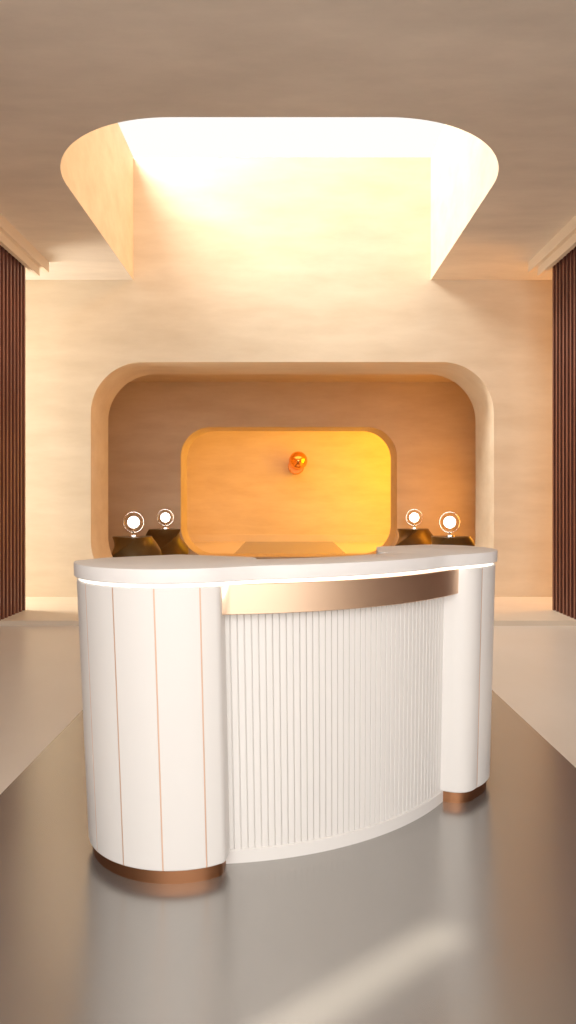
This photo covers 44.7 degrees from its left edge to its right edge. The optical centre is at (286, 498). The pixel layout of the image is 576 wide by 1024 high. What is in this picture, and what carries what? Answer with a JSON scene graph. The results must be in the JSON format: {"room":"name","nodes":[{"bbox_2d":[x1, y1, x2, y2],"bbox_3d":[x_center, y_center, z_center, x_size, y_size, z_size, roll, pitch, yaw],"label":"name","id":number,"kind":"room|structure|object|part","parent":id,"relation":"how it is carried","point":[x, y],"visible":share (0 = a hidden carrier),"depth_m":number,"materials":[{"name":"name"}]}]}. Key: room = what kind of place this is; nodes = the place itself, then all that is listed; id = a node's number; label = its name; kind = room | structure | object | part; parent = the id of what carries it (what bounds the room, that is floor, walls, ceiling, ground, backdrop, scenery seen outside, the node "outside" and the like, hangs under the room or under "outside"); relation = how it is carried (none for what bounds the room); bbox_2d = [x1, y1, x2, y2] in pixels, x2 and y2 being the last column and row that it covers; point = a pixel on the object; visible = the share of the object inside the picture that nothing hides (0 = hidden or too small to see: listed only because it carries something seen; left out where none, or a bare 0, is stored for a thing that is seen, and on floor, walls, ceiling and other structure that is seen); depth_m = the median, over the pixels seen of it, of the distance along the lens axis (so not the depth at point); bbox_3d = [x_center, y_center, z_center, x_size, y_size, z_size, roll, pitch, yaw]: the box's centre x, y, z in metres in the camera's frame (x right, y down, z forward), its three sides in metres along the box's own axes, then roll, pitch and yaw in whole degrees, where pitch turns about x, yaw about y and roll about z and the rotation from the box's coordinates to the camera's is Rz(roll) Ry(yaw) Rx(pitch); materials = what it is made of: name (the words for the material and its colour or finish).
{"room":"reception lobby","nodes":[
{"label":"reception lobby","id":0,"kind":"room"},
{"bbox_2d":[0,542,575,1023],"bbox_3d":[0.000,1.390,9.600,10.400,0.100,25.200,0,0,0],"label":"floor","id":1,"kind":"structure","parent":0,"point":[458,913],"depth_m":2.32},
{"bbox_2d":[0,245,24,619],"bbox_3d":[-3.085,-0.680,4.165,0.100,4.040,7.930,0,0,0],"label":"slatted screen","id":2,"kind":"object","parent":1,"relation":"on","point":[12,272],"visible":0.85,"depth_m":7.78,"materials":[{"name":"black wood"}]},
{"bbox_2d":[112,536,161,556],"bbox_3d":[-2.426,0.964,10.957,0.871,0.752,0.876,0,0,-20],"label":"pedestal","id":3,"kind":"object","parent":1,"relation":"on","point":[124,546],"visible":0.44,"depth_m":10.69,"materials":[{"name":"brown metal"}]},
{"bbox_2d":[123,512,143,536],"bbox_3d":[-2.400,0.393,10.950,0.316,0.390,0.316,0,0,27],"label":"globe lamp","id":4,"kind":"object","parent":3,"relation":"on","point":[133,522],"visible":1,"depth_m":10.85,"materials":[{"name":"white glass"}]},
{"bbox_2d":[146,528,188,554],"bbox_3d":[-2.414,0.964,13.737,0.876,0.752,0.871,0,0,25],"label":"pedestal","id":5,"kind":"object","parent":1,"relation":"on","point":[170,542],"visible":0.52,"depth_m":13.49,"materials":[{"name":"brown metal"}]},
{"bbox_2d":[157,509,173,528],"bbox_3d":[-2.390,0.393,13.750,0.316,0.390,0.316,0,0,27],"label":"globe lamp","id":6,"kind":"object","parent":5,"relation":"on","point":[165,517],"visible":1,"depth_m":13.65,"materials":[{"name":"white glass"}]},
{"bbox_2d":[74,545,497,883],"bbox_3d":[0.141,0.790,2.986,1.989,1.100,0.708,0,0,-30],"label":"reception desk","id":7,"kind":"object","parent":1,"relation":"on","point":[237,709],"visible":1,"depth_m":2.60,"materials":[{"name":"white paint"}]},
{"bbox_2d":[74,545,497,583],"bbox_3d":[0.140,0.266,2.988,1.989,0.052,0.703,0,0,-30],"label":"countertop","id":8,"kind":"structure","parent":7,"relation":"on","point":[156,569],"depth_m":2.64,"materials":[{"name":"white stone"}]},
{"bbox_3d":[0.248,1.315,2.826,1.201,0.050,0.202,0,0,-30],"label":"panel","id":9,"kind":"part","parent":7,"relation":"part of","materials":[{"name":"white paint"}]},
{"bbox_3d":[0.248,0.797,2.827,1.244,0.985,0.204,0,0,-31],"label":"fluted panel","id":10,"kind":"part","parent":7,"relation":"part of","materials":[{"name":"white paint"}]},
{"bbox_2d":[0,597,575,625],"bbox_3d":[0.000,1.313,8.300,10.400,0.053,1.800,0,0,0],"label":"platform","id":11,"kind":"object","parent":1,"relation":"on","point":[39,611],"depth_m":7.87,"materials":[{"name":"stone"}]},
{"bbox_2d":[395,528,432,545],"bbox_3d":[2.478,0.964,13.766,0.871,0.752,0.876,0,0,0],"label":"pedestal","id":12,"kind":"object","parent":1,"relation":"on","point":[407,536],"visible":0.39,"depth_m":13.47,"materials":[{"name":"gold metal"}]},
{"bbox_2d":[406,509,422,528],"bbox_3d":[2.500,0.393,13.750,0.316,0.390,0.316,0,0,27],"label":"globe lamp","id":13,"kind":"object","parent":12,"relation":"on","point":[414,517],"visible":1,"depth_m":13.65,"materials":[{"name":"white glass"}]},
{"bbox_2d":[431,536,474,545],"bbox_3d":[2.533,0.964,10.925,0.876,0.752,0.871,0,0,-10],"label":"pedestal","id":14,"kind":"object","parent":1,"relation":"on","point":[436,540],"visible":0.22,"depth_m":10.71,"materials":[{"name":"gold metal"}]},
{"bbox_2d":[439,512,459,536],"bbox_3d":[2.545,0.393,10.950,0.316,0.390,0.316,0,0,27],"label":"globe lamp","id":15,"kind":"object","parent":14,"relation":"on","point":[449,522],"visible":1,"depth_m":10.85,"materials":[{"name":"white glass"}]},
{"bbox_2d":[552,247,575,618],"bbox_3d":[3.130,-0.680,4.165,0.100,4.040,7.930,0,0,0],"label":"slatted screen","id":16,"kind":"object","parent":1,"relation":"on","point":[564,271],"visible":0.9,"depth_m":7.83,"materials":[{"name":"black wood"}]},
{"bbox_2d":[0,0,575,279],"bbox_3d":[0.000,-3.685,3.100,10.400,1.610,12.200,0,0,0],"label":"ceiling","id":17,"kind":"structure","parent":0,"point":[499,75],"depth_m":4.93,"materials":[{"name":"paint"}]},
{"bbox_2d":[0,213,48,275],"bbox_3d":[-2.915,-2.815,2.750,0.050,0.130,11.500,0,0,0],"label":"trim","id":18,"kind":"structure","parent":17,"relation":"attached to","point":[6,227],"depth_m":7.68,"materials":[{"name":"beige wood"}]},
{"bbox_2d":[528,215,575,275],"bbox_3d":[2.955,-2.815,2.750,0.050,0.130,11.500,0,0,0],"label":"trim","id":19,"kind":"structure","parent":17,"relation":"attached to","point":[569,229],"depth_m":7.71,"materials":[{"name":"beige wood"}]},
{"bbox_2d":[25,157,551,596],"bbox_3d":[0.000,-1.575,9.650,10.400,5.830,0.900,0,0,0],"label":"wall","id":20,"kind":"structure","parent":0,"point":[242,265],"depth_m":9.20,"materials":[{"name":"beige paint"}]},
{"bbox_2d":[187,431,390,534],"bbox_3d":[0.000,-0.760,22.100,9.400,4.200,0.200,0,0,0],"label":"wall","id":21,"kind":"structure","parent":0,"point":[239,482],"depth_m":22.00,"materials":[{"name":"beige paint"}]},
{"bbox_2d":[189,535,388,541],"bbox_3d":[0.000,1.230,21.965,9.000,0.220,0.070,0,0,0],"label":"baseboard","id":22,"kind":"structure","parent":21,"relation":"attached to","point":[194,538],"depth_m":21.93,"materials":[{"name":"stone"}]},
{"bbox_2d":[288,451,306,473],"bbox_3d":[0.333,-1.117,21.617,0.595,0.695,0.765,0,0,0],"label":"sconce","id":23,"kind":"object","parent":21,"relation":"attached to","point":[297,460],"visible":1,"depth_m":21.34,"materials":[{"name":"orange"}]},
{"bbox_2d":[130,374,452,381],"bbox_3d":[0.000,-2.520,12.750,8.800,0.200,5.300,0,0,0],"label":"ceiling","id":24,"kind":"structure","parent":0,"point":[153,377],"depth_m":14.06,"materials":[{"name":"beige paint"}]},
{"bbox_2d":[108,382,475,558],"bbox_3d":[0.000,-0.540,14.950,8.400,3.760,0.900,0,0,0],"label":"wall","id":25,"kind":"structure","parent":0,"point":[428,429],"depth_m":14.50,"materials":[{"name":"beige paint"}]}
]}

